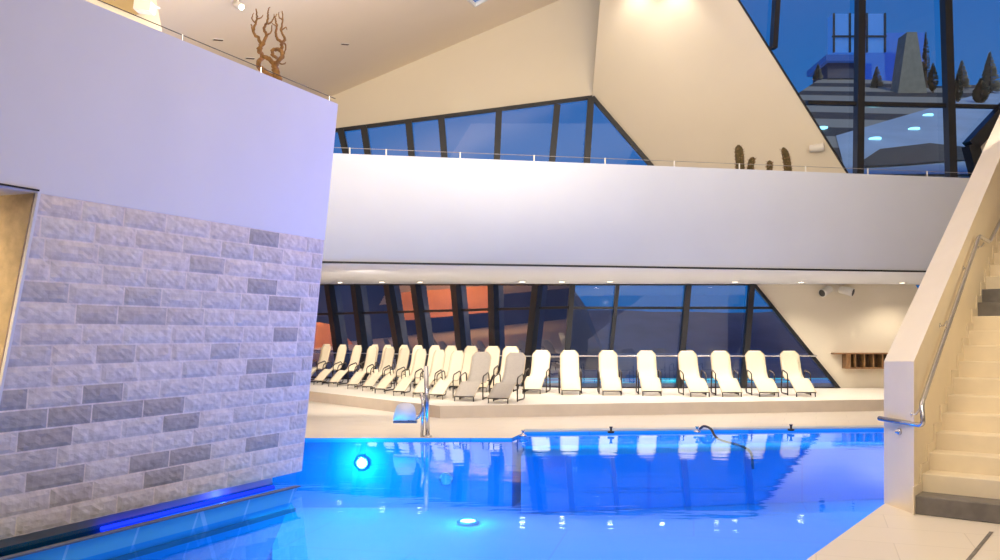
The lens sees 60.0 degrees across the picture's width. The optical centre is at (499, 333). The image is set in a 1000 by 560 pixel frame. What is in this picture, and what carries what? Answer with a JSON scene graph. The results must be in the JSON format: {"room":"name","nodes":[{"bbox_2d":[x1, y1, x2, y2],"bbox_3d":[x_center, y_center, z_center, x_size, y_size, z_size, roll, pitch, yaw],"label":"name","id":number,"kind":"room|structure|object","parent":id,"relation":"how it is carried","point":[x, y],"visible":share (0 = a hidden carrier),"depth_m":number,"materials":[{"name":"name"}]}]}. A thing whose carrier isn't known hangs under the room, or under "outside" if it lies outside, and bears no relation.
{"room":"spa","nodes":[
{"label":"spa","id":0,"kind":"room"},
{"bbox_2d":[0,194,32,363],"bbox_3d":[-6.193,0.352,7.363,5.360,2.884,0.285,0,0,18],"label":"wall","id":1,"kind":"structure","parent":0,"point":[14,209],"depth_m":6.69,"materials":[{"name":"paint"}]},
{"bbox_2d":[0,194,34,372],"bbox_3d":[-4.508,0.251,8.935,3.522,2.684,3.982,0,0,25],"label":"wall","id":2,"kind":"structure","parent":0,"point":[33,194],"depth_m":6.66,"materials":[{"name":"white paint"}]},
{"bbox_2d":[101,0,138,14],"bbox_3d":[-5.840,-5.117,13.170,0.852,0.532,0.001,0,0,0],"label":"wall niche","id":3,"kind":"object","parent":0,"point":[127,5],"visible":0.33,"depth_m":13.17,"materials":[{"name":"orange paint"}]},
{"bbox_2d":[85,0,161,31],"bbox_3d":[-6.211,-4.977,13.200,2.210,1.143,0.001,0,0,0],"label":"wall","id":4,"kind":"structure","parent":0,"point":[155,19],"depth_m":13.20,"materials":[{"name":"beige paint"}]},
{"bbox_2d":[133,0,159,15],"bbox_3d":[-5.227,-4.841,12.898,0.284,0.251,0.512,0,0,0],"label":"wall spotlight","id":5,"kind":"object","parent":4,"relation":"attached to","point":[140,6],"visible":1,"depth_m":12.66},
{"bbox_2d":[133,0,150,9],"bbox_3d":[-5.227,-4.807,12.646,0.255,0.156,0.009,0,0,0],"label":"light","id":6,"kind":"object","parent":5,"relation":"attached to","point":[138,4],"depth_m":12.64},
{"bbox_2d":[0,194,323,539],"bbox_3d":[-3.002,0.258,8.240,0.327,2.684,3.982,0,0,25],"label":"stone wall","id":7,"kind":"structure","parent":0,"point":[155,358],"depth_m":7.83,"materials":[{"name":"grey stone"}]},
{"bbox_2d":[0,183,39,190],"bbox_3d":[-4.747,-1.103,4.048,0.012,0.015,5.746,0,0,25],"label":"trim","id":8,"kind":"structure","parent":7,"relation":"attached to","point":[0,183],"depth_m":6.50,"materials":[{"name":"black metal"}]},
{"bbox_2d":[0,193,40,402],"bbox_3d":[-3.758,0.260,6.565,0.497,2.690,0.039,0,0,-21],"label":"trim","id":9,"kind":"structure","parent":7,"relation":"attached to","point":[37,195],"depth_m":6.59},
{"bbox_2d":[0,478,271,558],"bbox_3d":[-4.681,2.215,6.108,0.500,1.310,8.740,0,0,25],"label":"baseboard","id":10,"kind":"structure","parent":7,"relation":"attached to","point":[46,533],"depth_m":8.02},
{"bbox_2d":[0,485,300,559],"bbox_3d":[-3.947,1.590,5.223,0.070,0.012,8.500,0,0,26],"label":"trim","id":11,"kind":"structure","parent":7,"relation":"attached to","point":[44,548],"depth_m":7.16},
{"bbox_2d":[9,488,296,559],"bbox_3d":[-4.069,1.975,5.281,0.270,0.750,8.500,0,0,26],"label":"pool water","id":12,"kind":"structure","parent":7,"relation":"attached to","point":[255,541],"depth_m":7.93,"materials":[{"name":"liquid"}]},
{"bbox_2d":[0,0,337,239],"bbox_3d":[-5.359,-1.857,6.344,3.386,1.546,9.400,0,0,25],"label":"wall","id":13,"kind":"structure","parent":0,"point":[98,104],"depth_m":7.53,"materials":[{"name":"white paint"}]},
{"bbox_2d":[98,0,335,100],"bbox_3d":[-3.151,-2.667,7.208,0.017,0.075,6.020,0,0,25],"label":"railing","id":14,"kind":"object","parent":13,"relation":"on","point":[261,68],"visible":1,"depth_m":8.14,"materials":[{"name":"metal"}]},
{"bbox_2d":[251,7,286,80],"bbox_3d":[-2.417,-3.026,9.157,0.410,0.864,0.175,0,0,19],"label":"sculpture","id":15,"kind":"object","parent":13,"relation":"on","point":[274,64],"visible":0.94,"depth_m":9.14,"materials":[{"name":"brown wood"}]},
{"bbox_2d":[107,504,295,559],"bbox_3d":[-4.141,1.840,5.707,0.815,0.040,9.215,0,0,25],"label":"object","id":16,"kind":"structure","parent":0,"point":[292,508],"depth_m":7.87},
{"bbox_2d":[100,485,274,531],"bbox_3d":[-3.080,1.750,8.833,0.044,0.044,2.350,0,0,25],"label":"light strip","id":17,"kind":"object","parent":16,"relation":"in","point":[161,514],"visible":1,"depth_m":8.62,"materials":[{"name":"blue plastic"}]},
{"bbox_2d":[157,0,558,98],"bbox_3d":[-8.092,-5.000,7.300,23.815,10.044,32.600,0,0,0],"label":"ceiling","id":18,"kind":"structure","parent":0,"point":[382,37],"depth_m":20.11,"materials":[{"name":"beige paint"}]},
{"bbox_2d":[233,0,244,10],"bbox_3d":[-4.922,-6.197,16.301,0.130,0.267,0.301,0,0,-43],"label":"ceiling spotlight","id":19,"kind":"object","parent":18,"relation":"attached to","point":[236,4],"visible":1,"depth_m":16.23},
{"bbox_2d":[467,0,487,7],"bbox_3d":[-0.542,-8.220,21.010,0.512,0.378,1.059,0,0,15],"label":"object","id":20,"kind":"structure","parent":18,"relation":"attached to","point":[479,2],"depth_m":21.47,"materials":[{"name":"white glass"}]},
{"bbox_2d":[0,428,884,559],"bbox_3d":[1.163,2.295,9.080,16.558,1.150,12.323,0,0,-6],"label":"swimming pool","id":21,"kind":"structure","parent":0,"point":[397,507],"depth_m":13.62,"materials":[{"name":"liquid"}]},
{"bbox_2d":[355,456,368,469],"bbox_3d":[-2.274,2.126,14.275,0.238,0.238,0.050,0,0,0],"label":"pool light","id":22,"kind":"object","parent":21,"relation":"attached to","point":[361,462],"visible":1,"depth_m":14.25,"materials":[{"name":"glass"}]},
{"bbox_2d":[439,472,452,485],"bbox_3d":[-0.890,2.389,14.275,0.238,0.238,0.050,0,0,0],"label":"pool light","id":23,"kind":"object","parent":21,"relation":"attached to","point":[445,478],"visible":1,"depth_m":14.25,"materials":[{"name":"glass"}]},
{"bbox_2d":[457,519,478,525],"bbox_3d":[-0.483,2.845,13.082,0.340,0.050,0.340,0,0,0],"label":"pool light","id":24,"kind":"object","parent":21,"relation":"on","point":[463,522],"visible":1,"depth_m":12.98,"materials":[{"name":"glass"}]},
{"bbox_2d":[525,430,883,446],"bbox_3d":[0.630,1.755,8.991,16.260,0.001,13.910,0,0,0],"label":"pool water","id":25,"kind":"object","parent":21,"relation":"in","point":[842,435],"visible":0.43,"depth_m":14.97,"materials":[{"name":"blue liquid"}]},
{"bbox_2d":[699,425,754,468],"bbox_3d":[3.772,1.885,14.629,0.132,0.599,1.488,0,0,-22],"label":"handrail","id":26,"kind":"object","parent":25,"relation":"in","point":[702,426],"visible":0.99,"depth_m":14.34,"materials":[{"name":"silver metal"}]},
{"bbox_2d":[326,0,599,127],"bbox_3d":[-1.363,-7.663,23.600,10.628,4.832,0.001,0,0,0],"label":"wall","id":27,"kind":"structure","parent":0,"point":[547,53],"depth_m":23.60,"materials":[{"name":"beige paint"}]},
{"bbox_2d":[335,95,653,165],"bbox_3d":[-0.142,-4.201,23.500,13.082,4.550,0.200,0,0,0],"label":"window","id":28,"kind":"structure","parent":27,"relation":"in","point":[591,101],"depth_m":23.40,"materials":[{"name":"black metal"}]},
{"bbox_2d":[320,263,925,283],"bbox_3d":[3.744,-1.536,22.994,25.487,0.442,15.235,0,0,0],"label":"ceiling","id":29,"kind":"structure","parent":0,"point":[331,273],"depth_m":19.77,"materials":[{"name":"white paint"}]},
{"bbox_2d":[322,153,969,271],"bbox_3d":[4.602,-2.357,18.202,24.000,2.025,1.100,0,0,-11],"label":"wall","id":30,"kind":"structure","parent":0,"point":[382,208],"depth_m":17.24,"materials":[{"name":"white paint"}]},
{"bbox_2d":[322,261,925,271],"bbox_3d":[4.713,-1.335,17.632,24.000,0.035,0.020,0,0,-11],"label":"trim","id":31,"kind":"structure","parent":30,"relation":"attached to","point":[322,261],"depth_m":17.16,"materials":[{"name":"black metal"}]},
{"bbox_2d":[334,147,960,175],"bbox_3d":[4.659,-3.455,17.907,24.000,0.170,0.028,0,0,-11],"label":"railing","id":32,"kind":"object","parent":30,"relation":"on","point":[334,147],"visible":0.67,"depth_m":17.50,"materials":[{"name":"metal"}]},
{"bbox_2d":[734,145,745,168],"bbox_3d":[5.069,-3.681,18.309,0.257,0.630,0.248,0,0,0],"label":"cactus","id":33,"kind":"object","parent":30,"relation":"on","point":[739,155],"visible":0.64,"depth_m":18.25,"materials":[{"name":"brown plant"}]},
{"bbox_2d":[747,157,755,169],"bbox_3d":[5.317,-3.558,18.351,0.244,0.386,0.206,0,0,0],"label":"cactus","id":34,"kind":"object","parent":30,"relation":"on","point":[752,159],"visible":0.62,"depth_m":18.30,"materials":[{"name":"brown plant"}]},
{"bbox_2d":[765,160,772,169],"bbox_3d":[5.737,-3.529,18.434,0.192,0.329,0.195,0,0,0],"label":"cactus","id":35,"kind":"object","parent":30,"relation":"on","point":[769,165],"visible":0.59,"depth_m":18.39,"materials":[{"name":"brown plant"}]},
{"bbox_2d":[780,147,792,170],"bbox_3d":[6.117,-3.677,18.511,0.302,0.620,0.222,0,0,0],"label":"cactus","id":36,"kind":"object","parent":30,"relation":"on","point":[786,159],"visible":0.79,"depth_m":18.45,"materials":[{"name":"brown plant"}]},
{"bbox_2d":[305,401,999,559],"bbox_3d":[-1.000,1.720,12.000,38.000,0.001,42.000,0,0,0],"label":"floor","id":37,"kind":"structure","parent":0,"point":[889,532],"depth_m":15.28,"materials":[{"name":"beige tile"}]},
{"bbox_2d":[393,366,431,436],"bbox_3d":[-1.466,1.128,14.499,0.656,1.186,0.175,0,0,0],"label":"spout","id":38,"kind":"object","parent":37,"relation":"on","point":[404,412],"visible":1,"depth_m":14.44,"materials":[{"name":"metal"}]},
{"bbox_2d":[309,378,883,417],"bbox_3d":[2.699,1.595,22.401,29.086,0.250,11.301,0,0,17],"label":"platform","id":39,"kind":"object","parent":37,"relation":"on","point":[590,402],"visible":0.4,"depth_m":19.17,"materials":[{"name":"beige stone"}]},
{"bbox_2d":[311,344,326,379],"bbox_3d":[-5.823,0.897,27.467,0.343,1.148,1.453,0,0,14],"label":"lounger","id":40,"kind":"object","parent":39,"relation":"on","point":[323,344],"visible":0.23,"depth_m":27.74,"materials":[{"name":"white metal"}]},
{"bbox_2d":[311,344,330,382],"bbox_3d":[-5.578,0.891,26.129,0.366,1.160,1.453,0,0,20],"label":"lounger","id":41,"kind":"object","parent":39,"relation":"on","point":[325,352],"visible":0.72,"depth_m":26.59,"materials":[{"name":"white fabric"}]},
{"bbox_2d":[313,345,346,384],"bbox_3d":[-5.003,0.896,25.630,0.366,1.149,1.453,0,0,20],"label":"lounger","id":42,"kind":"object","parent":39,"relation":"on","point":[341,352],"visible":0.91,"depth_m":25.92,"materials":[{"name":"white fabric"}]},
{"bbox_2d":[328,345,361,386],"bbox_3d":[-4.424,0.901,24.870,0.366,1.140,1.453,0,0,20],"label":"lounger","id":43,"kind":"object","parent":39,"relation":"on","point":[356,352],"visible":0.93,"depth_m":25.17,"materials":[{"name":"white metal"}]},
{"bbox_2d":[347,346,376,388],"bbox_3d":[-3.770,0.907,23.836,0.366,1.128,1.453,0,0,14],"label":"lounger","id":44,"kind":"object","parent":39,"relation":"on","point":[371,354],"visible":0.94,"depth_m":24.18,"materials":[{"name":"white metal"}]},
{"bbox_2d":[358,345,378,384],"bbox_3d":[-3.997,0.897,25.840,0.343,1.148,1.453,0,0,14],"label":"lounger","id":45,"kind":"object","parent":39,"relation":"on","point":[359,370],"visible":0.3,"depth_m":26.12,"materials":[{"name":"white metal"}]},
{"bbox_2d":[365,345,390,382],"bbox_3d":[-3.547,0.897,25.439,0.343,1.148,1.453,0,0,14],"label":"lounger","id":46,"kind":"object","parent":39,"relation":"on","point":[385,346],"visible":0.31,"depth_m":25.87,"materials":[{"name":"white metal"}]},
{"bbox_2d":[362,347,394,390],"bbox_3d":[-3.209,0.912,23.014,0.366,1.118,1.453,0,0,17],"label":"lounger","id":47,"kind":"object","parent":39,"relation":"on","point":[388,356],"visible":0.94,"depth_m":23.32,"materials":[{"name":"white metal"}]},
{"bbox_2d":[374,348,409,391],"bbox_3d":[-2.721,0.916,22.064,0.366,1.110,1.453,0,0,20],"label":"lounger","id":48,"kind":"object","parent":39,"relation":"on","point":[404,353],"visible":0.96,"depth_m":22.37,"materials":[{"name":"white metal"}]},
{"bbox_2d":[387,345,407,384],"bbox_3d":[-2.996,0.897,24.947,0.350,1.148,1.453,0,0,14],"label":"lounger","id":49,"kind":"object","parent":39,"relation":"on","point":[402,346],"visible":0.22,"depth_m":25.36,"materials":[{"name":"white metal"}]},
{"bbox_2d":[393,349,426,395],"bbox_3d":[-2.187,0.922,21.213,0.378,1.098,1.453,0,0,17],"label":"lounger","id":50,"kind":"object","parent":39,"relation":"on","point":[403,384],"visible":0.91,"depth_m":21.54,"materials":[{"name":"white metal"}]},
{"bbox_2d":[397,345,422,385],"bbox_3d":[-2.544,0.897,24.545,0.376,1.148,1.453,0,0,14],"label":"lounger","id":51,"kind":"object","parent":39,"relation":"on","point":[416,347],"visible":0.25,"depth_m":25.05,"materials":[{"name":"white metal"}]},
{"bbox_2d":[413,345,440,387],"bbox_3d":[-2.014,0.897,24.073,0.407,1.148,1.453,0,0,14],"label":"lounger","id":52,"kind":"object","parent":39,"relation":"on","point":[433,348],"visible":0.25,"depth_m":24.62,"materials":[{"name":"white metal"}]},
{"bbox_2d":[412,350,445,395],"bbox_3d":[-1.670,0.928,20.637,0.389,1.086,1.453,0,0,16],"label":"lounger","id":53,"kind":"object","parent":39,"relation":"on","point":[438,359],"visible":0.67,"depth_m":21.07,"materials":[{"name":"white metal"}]},
{"bbox_2d":[429,346,456,388],"bbox_3d":[-1.533,0.897,23.644,0.437,1.148,1.453,0,0,14],"label":"lounger","id":54,"kind":"object","parent":39,"relation":"on","point":[449,349],"visible":0.25,"depth_m":24.18,"materials":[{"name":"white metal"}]},
{"bbox_2d":[429,350,464,399],"bbox_3d":[-1.217,0.934,20.112,0.423,1.075,1.453,0,0,18],"label":"lounger","id":55,"kind":"object","parent":39,"relation":"on","point":[456,362],"visible":0.94,"depth_m":20.44,"materials":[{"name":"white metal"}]},
{"bbox_2d":[449,346,477,388],"bbox_3d":[-0.955,0.897,23.129,0.473,1.148,1.453,0,0,14],"label":"lounger","id":56,"kind":"object","parent":39,"relation":"on","point":[469,351],"visible":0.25,"depth_m":23.64,"materials":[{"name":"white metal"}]},
{"bbox_2d":[453,352,490,401],"bbox_3d":[-0.600,0.943,19.547,0.572,1.057,1.453,0,0,15],"label":"lounger","id":57,"kind":"object","parent":39,"relation":"on","point":[480,364],"visible":0.99,"depth_m":19.88,"materials":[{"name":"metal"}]},
{"bbox_2d":[479,346,499,391],"bbox_3d":[-0.361,0.897,22.599,0.512,1.148,1.453,0,0,14],"label":"lounger","id":58,"kind":"object","parent":39,"relation":"on","point":[494,351],"visible":0.34,"depth_m":23.11,"materials":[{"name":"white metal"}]},
{"bbox_2d":[490,346,518,391],"bbox_3d":[0.130,0.897,22.161,0.543,1.148,1.453,0,0,14],"label":"lounger","id":59,"kind":"object","parent":39,"relation":"on","point":[507,349],"visible":0.36,"depth_m":22.69,"materials":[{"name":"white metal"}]},
{"bbox_2d":[487,352,525,403],"bbox_3d":[0.166,0.944,18.997,0.572,1.053,1.453,0,0,17],"label":"lounger","id":60,"kind":"object","parent":39,"relation":"on","point":[514,367],"visible":1,"depth_m":19.34,"materials":[{"name":"brown metal"}]},
{"bbox_2d":[522,350,550,393],"bbox_3d":[0.932,0.944,21.910,0.572,1.053,1.453,0,0,13],"label":"lounger","id":61,"kind":"object","parent":39,"relation":"on","point":[540,365],"visible":0.98,"depth_m":22.27,"materials":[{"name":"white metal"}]},
{"bbox_2d":[558,350,581,394],"bbox_3d":[1.748,0.944,21.579,0.572,1.053,1.453,0,0,3],"label":"lounger","id":62,"kind":"object","parent":39,"relation":"on","point":[568,372],"visible":1,"depth_m":21.96,"materials":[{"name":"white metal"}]},
{"bbox_2d":[597,350,621,395],"bbox_3d":[2.714,0.944,21.410,0.572,1.053,1.453,0,0,3],"label":"lounger","id":63,"kind":"object","parent":39,"relation":"on","point":[607,372],"visible":1,"depth_m":21.79,"materials":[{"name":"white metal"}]},
{"bbox_2d":[636,350,661,395],"bbox_3d":[3.654,0.944,21.242,0.572,1.053,1.453,0,0,4],"label":"lounger","id":64,"kind":"object","parent":39,"relation":"on","point":[646,369],"visible":1,"depth_m":21.62,"materials":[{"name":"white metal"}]},
{"bbox_2d":[678,351,709,396],"bbox_3d":[4.667,0.944,20.918,0.572,1.053,1.453,0,0,0],"label":"lounger","id":65,"kind":"object","parent":39,"relation":"on","point":[687,360],"visible":1,"depth_m":21.28,"materials":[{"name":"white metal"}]},
{"bbox_2d":[710,351,742,396],"bbox_3d":[5.451,0.944,20.917,0.572,1.053,1.453,0,0,3],"label":"lounger","id":66,"kind":"object","parent":39,"relation":"on","point":[721,371],"visible":1,"depth_m":21.29,"materials":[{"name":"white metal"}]},
{"bbox_2d":[745,351,779,396],"bbox_3d":[6.314,0.944,20.917,0.572,1.053,1.453,0,0,3],"label":"lounger","id":67,"kind":"object","parent":39,"relation":"on","point":[756,371],"visible":1,"depth_m":21.28,"materials":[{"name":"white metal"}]},
{"bbox_2d":[780,351,816,396],"bbox_3d":[7.177,0.944,20.917,0.572,1.053,1.453,0,0,3],"label":"lounger","id":68,"kind":"object","parent":39,"relation":"on","point":[790,360],"visible":1,"depth_m":21.28,"materials":[{"name":"beige fabric"}]},
{"bbox_2d":[525,425,883,431],"bbox_3d":[4.333,1.725,15.733,7.850,0.050,0.279,0,0,-5],"label":"trim","id":69,"kind":"structure","parent":37,"relation":"on","point":[855,426],"depth_m":15.58,"materials":[{"name":"white stone"}]},
{"bbox_2d":[884,115,999,523],"bbox_3d":[7.493,-1.081,10.472,3.571,5.642,7.953,0,0,38],"label":"staircase","id":70,"kind":"structure","parent":37,"relation":"on","point":[948,466],"depth_m":9.07,"materials":[{"name":"stone"}]},
{"bbox_2d":[895,428,901,434],"bbox_3d":[3.910,0.960,8.515,0.050,0.062,0.064,0,0,-5],"label":"wall socket","id":71,"kind":"object","parent":70,"relation":"attached to","point":[898,431],"visible":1,"depth_m":8.50,"materials":[{"name":"metal"}]},
{"bbox_2d":[877,219,999,426],"bbox_3d":[6.160,-1.306,11.326,0.531,4.387,7.773,0,0,38],"label":"handrail","id":72,"kind":"object","parent":70,"relation":"attached to","point":[948,322],"visible":1,"depth_m":8.90,"materials":[{"name":"metal"}]},
{"bbox_2d":[966,531,992,559],"bbox_3d":[3.880,1.716,7.005,0.030,0.003,1.274,0,0,37],"label":"trim","id":73,"kind":"structure","parent":37,"relation":"on","point":[989,534],"depth_m":6.99,"materials":[{"name":"stone"}]},
{"bbox_2d":[521,441,883,512],"bbox_3d":[4.209,2.410,15.242,8.156,0.900,1.354,0,0,-11],"label":"swimming pool","id":74,"kind":"structure","parent":0,"point":[554,478],"depth_m":14.43,"materials":[{"name":"liquid"}]},
{"bbox_2d":[592,0,845,172],"bbox_3d":[6.200,-5.875,21.973,7.385,8.215,3.254,0,0,0],"label":"wall","id":75,"kind":"structure","parent":0,"point":[692,81],"depth_m":21.89,"materials":[{"name":"beige paint"}]},
{"bbox_2d":[809,142,823,151],"bbox_3d":[7.670,-4.516,20.987,0.351,0.228,0.283,0,0,19],"label":"wall spotlight","id":76,"kind":"object","parent":75,"relation":"attached to","point":[819,147],"visible":1,"depth_m":20.88,"materials":[{"name":"white metal"}]},
{"bbox_2d":[738,0,999,177],"bbox_3d":[9.516,-5.851,20.924,10.010,8.211,0.596,0,0,-6],"label":"window","id":77,"kind":"structure","parent":75,"relation":"in","point":[972,151],"depth_m":20.91,"materials":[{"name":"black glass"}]},
{"bbox_2d":[757,284,919,387],"bbox_3d":[11.350,0.059,23.600,8.911,2.880,0.001,0,0,0],"label":"wall","id":78,"kind":"structure","parent":0,"point":[870,320],"depth_m":23.60,"materials":[{"name":"white paint"}]},
{"bbox_2d":[564,284,840,387],"bbox_3d":[5.458,0.073,23.500,7.576,2.925,0.200,0,0,0],"label":"window","id":79,"kind":"structure","parent":78,"relation":"in","point":[751,288],"depth_m":23.46,"materials":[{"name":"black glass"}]},
{"bbox_2d":[579,355,816,356],"bbox_3d":[5.232,0.590,23.260,6.540,0.044,0.044,0,0,0],"label":"window rail","id":80,"kind":"object","parent":79,"relation":"attached to","point":[579,355],"visible":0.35,"depth_m":23.24,"materials":[{"name":"metal"}]},
{"bbox_2d":[818,286,832,296],"bbox_3d":[8.774,-1.146,23.412,0.418,0.320,0.313,0,0,-37],"label":"wall spotlight","id":81,"kind":"object","parent":78,"relation":"attached to","point":[823,292],"visible":1,"depth_m":23.29,"materials":[{"name":"white metal"}]},
{"bbox_2d":[838,286,854,296],"bbox_3d":[9.371,-1.149,23.409,0.425,0.296,0.307,0,0,41],"label":"wall spotlight","id":82,"kind":"object","parent":78,"relation":"attached to","point":[848,291],"visible":1,"depth_m":23.29,"materials":[{"name":"white metal"}]},
{"bbox_2d":[831,353,887,368],"bbox_3d":[9.824,0.722,23.420,1.608,0.431,0.360,0,0,0],"label":"wall shelf","id":83,"kind":"object","parent":78,"relation":"attached to","point":[849,360],"visible":0.78,"depth_m":23.38,"materials":[{"name":"brown wood"}]},
{"label":"outside","id":84,"kind":"structure","parent":0,"visible":0},
{"bbox_2d":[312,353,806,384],"bbox_3d":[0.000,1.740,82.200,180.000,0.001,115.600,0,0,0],"label":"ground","id":85,"kind":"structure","parent":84,"point":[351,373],"depth_m":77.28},
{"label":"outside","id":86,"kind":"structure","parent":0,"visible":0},
{"bbox_2d":[311,284,602,387],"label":"window","id":87,"kind":"structure","parent":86,"point":[513,324],"depth_m":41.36,"materials":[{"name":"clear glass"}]},
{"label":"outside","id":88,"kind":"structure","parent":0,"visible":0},
{"bbox_2d":[864,143,963,166],"bbox_3d":[14.939,-6.513,30.906,2.940,1.931,7.067,0,0,35],"label":"bed","id":89,"kind":"object","parent":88,"point":[927,152],"visible":0.71,"depth_m":31.09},
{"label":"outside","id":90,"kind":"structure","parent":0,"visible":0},
{"bbox_2d":[836,91,999,173],"bbox_3d":[24.443,-10.733,43.239,9.066,11.128,40.152,0,0,35],"label":"court","id":91,"kind":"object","parent":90,"point":[894,132],"visible":0.33,"depth_m":36.20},
{"bbox_2d":[955,74,962,101],"bbox_3d":[25.675,-13.725,48.540,0.560,1.753,0.561,0,0,0],"label":"tree","id":92,"kind":"object","parent":91,"relation":"on","point":[958,93],"visible":0.87,"depth_m":48.49,"materials":[{"name":"green plant"}]},
{"bbox_2d":[981,51,999,92],"bbox_3d":[30.200,-16.050,53.381,1.445,2.718,1.439,0,0,0],"label":"tree","id":93,"kind":"object","parent":91,"relation":"on","point":[988,72],"visible":0.94,"depth_m":53.25,"materials":[{"name":"green plant"}]},
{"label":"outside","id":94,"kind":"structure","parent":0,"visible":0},
{"bbox_2d":[544,378,830,382],"bbox_3d":[8.550,1.690,31.500,13.900,0.001,3.400,0,0,0],"label":"pool","id":95,"kind":"object","parent":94,"point":[553,380],"depth_m":31.48,"materials":[{"name":"liquid"}]},
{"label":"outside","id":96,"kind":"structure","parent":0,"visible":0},
{"bbox_2d":[543,354,833,386],"bbox_3d":[30.500,1.720,51.000,59.000,0.001,50.000,0,0,0],"label":"paving","id":97,"kind":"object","parent":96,"point":[667,366],"depth_m":41.96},
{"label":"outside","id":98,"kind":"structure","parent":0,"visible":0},
{"bbox_2d":[799,79,995,177],"bbox_3d":[21.145,-11.985,44.912,17.903,15.725,42.944,0,0,36],"label":"ground","id":99,"kind":"structure","parent":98,"point":[838,120],"depth_m":49.29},
{"bbox_2d":[812,64,823,80],"bbox_3d":[23.176,-19.071,63.144,0.803,1.305,0.787,0,0,14],"label":"tree","id":100,"kind":"object","parent":99,"relation":"on","point":[817,74],"visible":0.99,"depth_m":63.05,"materials":[{"name":"green plant"}]},
{"bbox_2d":[807,55,853,82],"bbox_3d":[24.969,-19.526,64.974,2.512,1.577,4.000,0,0,0],"label":"pavilion","id":101,"kind":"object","parent":99,"relation":"on","point":[831,66],"visible":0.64,"depth_m":63.47,"materials":[{"name":"blue"}]},
{"bbox_2d":[828,13,924,80],"bbox_3d":[27.749,-19.695,64.945,6.824,7.631,3.200,0,0,0],"label":"building","id":102,"kind":"structure","parent":99,"relation":"on","point":[880,46],"depth_m":63.55,"materials":[{"name":"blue glass"}]},
{"bbox_2d":[870,66,883,87],"bbox_3d":[24.886,-16.931,57.140,0.908,1.589,0.928,0,0,-30],"label":"tree","id":103,"kind":"object","parent":99,"relation":"on","point":[876,81],"visible":0.98,"depth_m":57.08,"materials":[{"name":"green plant"}]},
{"bbox_2d":[890,32,926,92],"bbox_3d":[25.706,-16.919,54.566,1.807,3.801,1.200,0,0,0],"label":"tower","id":104,"kind":"structure","parent":99,"relation":"on","point":[908,74],"depth_m":53.97,"materials":[{"name":"grey concrete"}]},
{"bbox_2d":[908,127,919,129],"bbox_3d":[18.110,-8.980,37.882,0.480,0.060,0.468,0,0,0],"label":"ground light","id":105,"kind":"object","parent":99,"relation":"on","point":[911,128],"visible":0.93,"depth_m":37.73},
{"bbox_2d":[922,33,930,87],"bbox_3d":[28.120,-18.062,57.164,0.547,3.849,0.549,0,0,0],"label":"tree","id":106,"kind":"object","parent":99,"relation":"on","point":[925,55],"visible":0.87,"depth_m":57.10,"materials":[{"name":"green plant"}]},
{"bbox_2d":[927,63,938,92],"bbox_3d":[26.980,-15.918,53.967,0.696,2.000,0.700,0,0,0],"label":"tree","id":107,"kind":"object","parent":99,"relation":"on","point":[931,82],"visible":1,"depth_m":53.89,"materials":[{"name":"green plant"}]},
{"bbox_2d":[955,60,970,89],"bbox_3d":[29.778,-16.664,55.835,1.157,2.062,1.094,0,0,-43],"label":"tree","id":108,"kind":"object","parent":99,"relation":"on","point":[965,80],"visible":0.81,"depth_m":55.71,"materials":[{"name":"green plant"}]},
{"bbox_2d":[972,78,989,102],"bbox_3d":[26.693,-13.444,48.060,0.934,1.559,0.936,0,0,0],"label":"tree","id":109,"kind":"object","parent":99,"relation":"on","point":[978,92],"visible":0.99,"depth_m":47.93,"materials":[{"name":"green plant"}]},
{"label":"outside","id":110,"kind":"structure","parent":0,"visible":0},
{"bbox_2d":[588,310,806,352],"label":"window","id":111,"kind":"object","parent":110,"point":[635,331],"visible":0.1,"depth_m":84.60,"materials":[{"name":"clear glass"}]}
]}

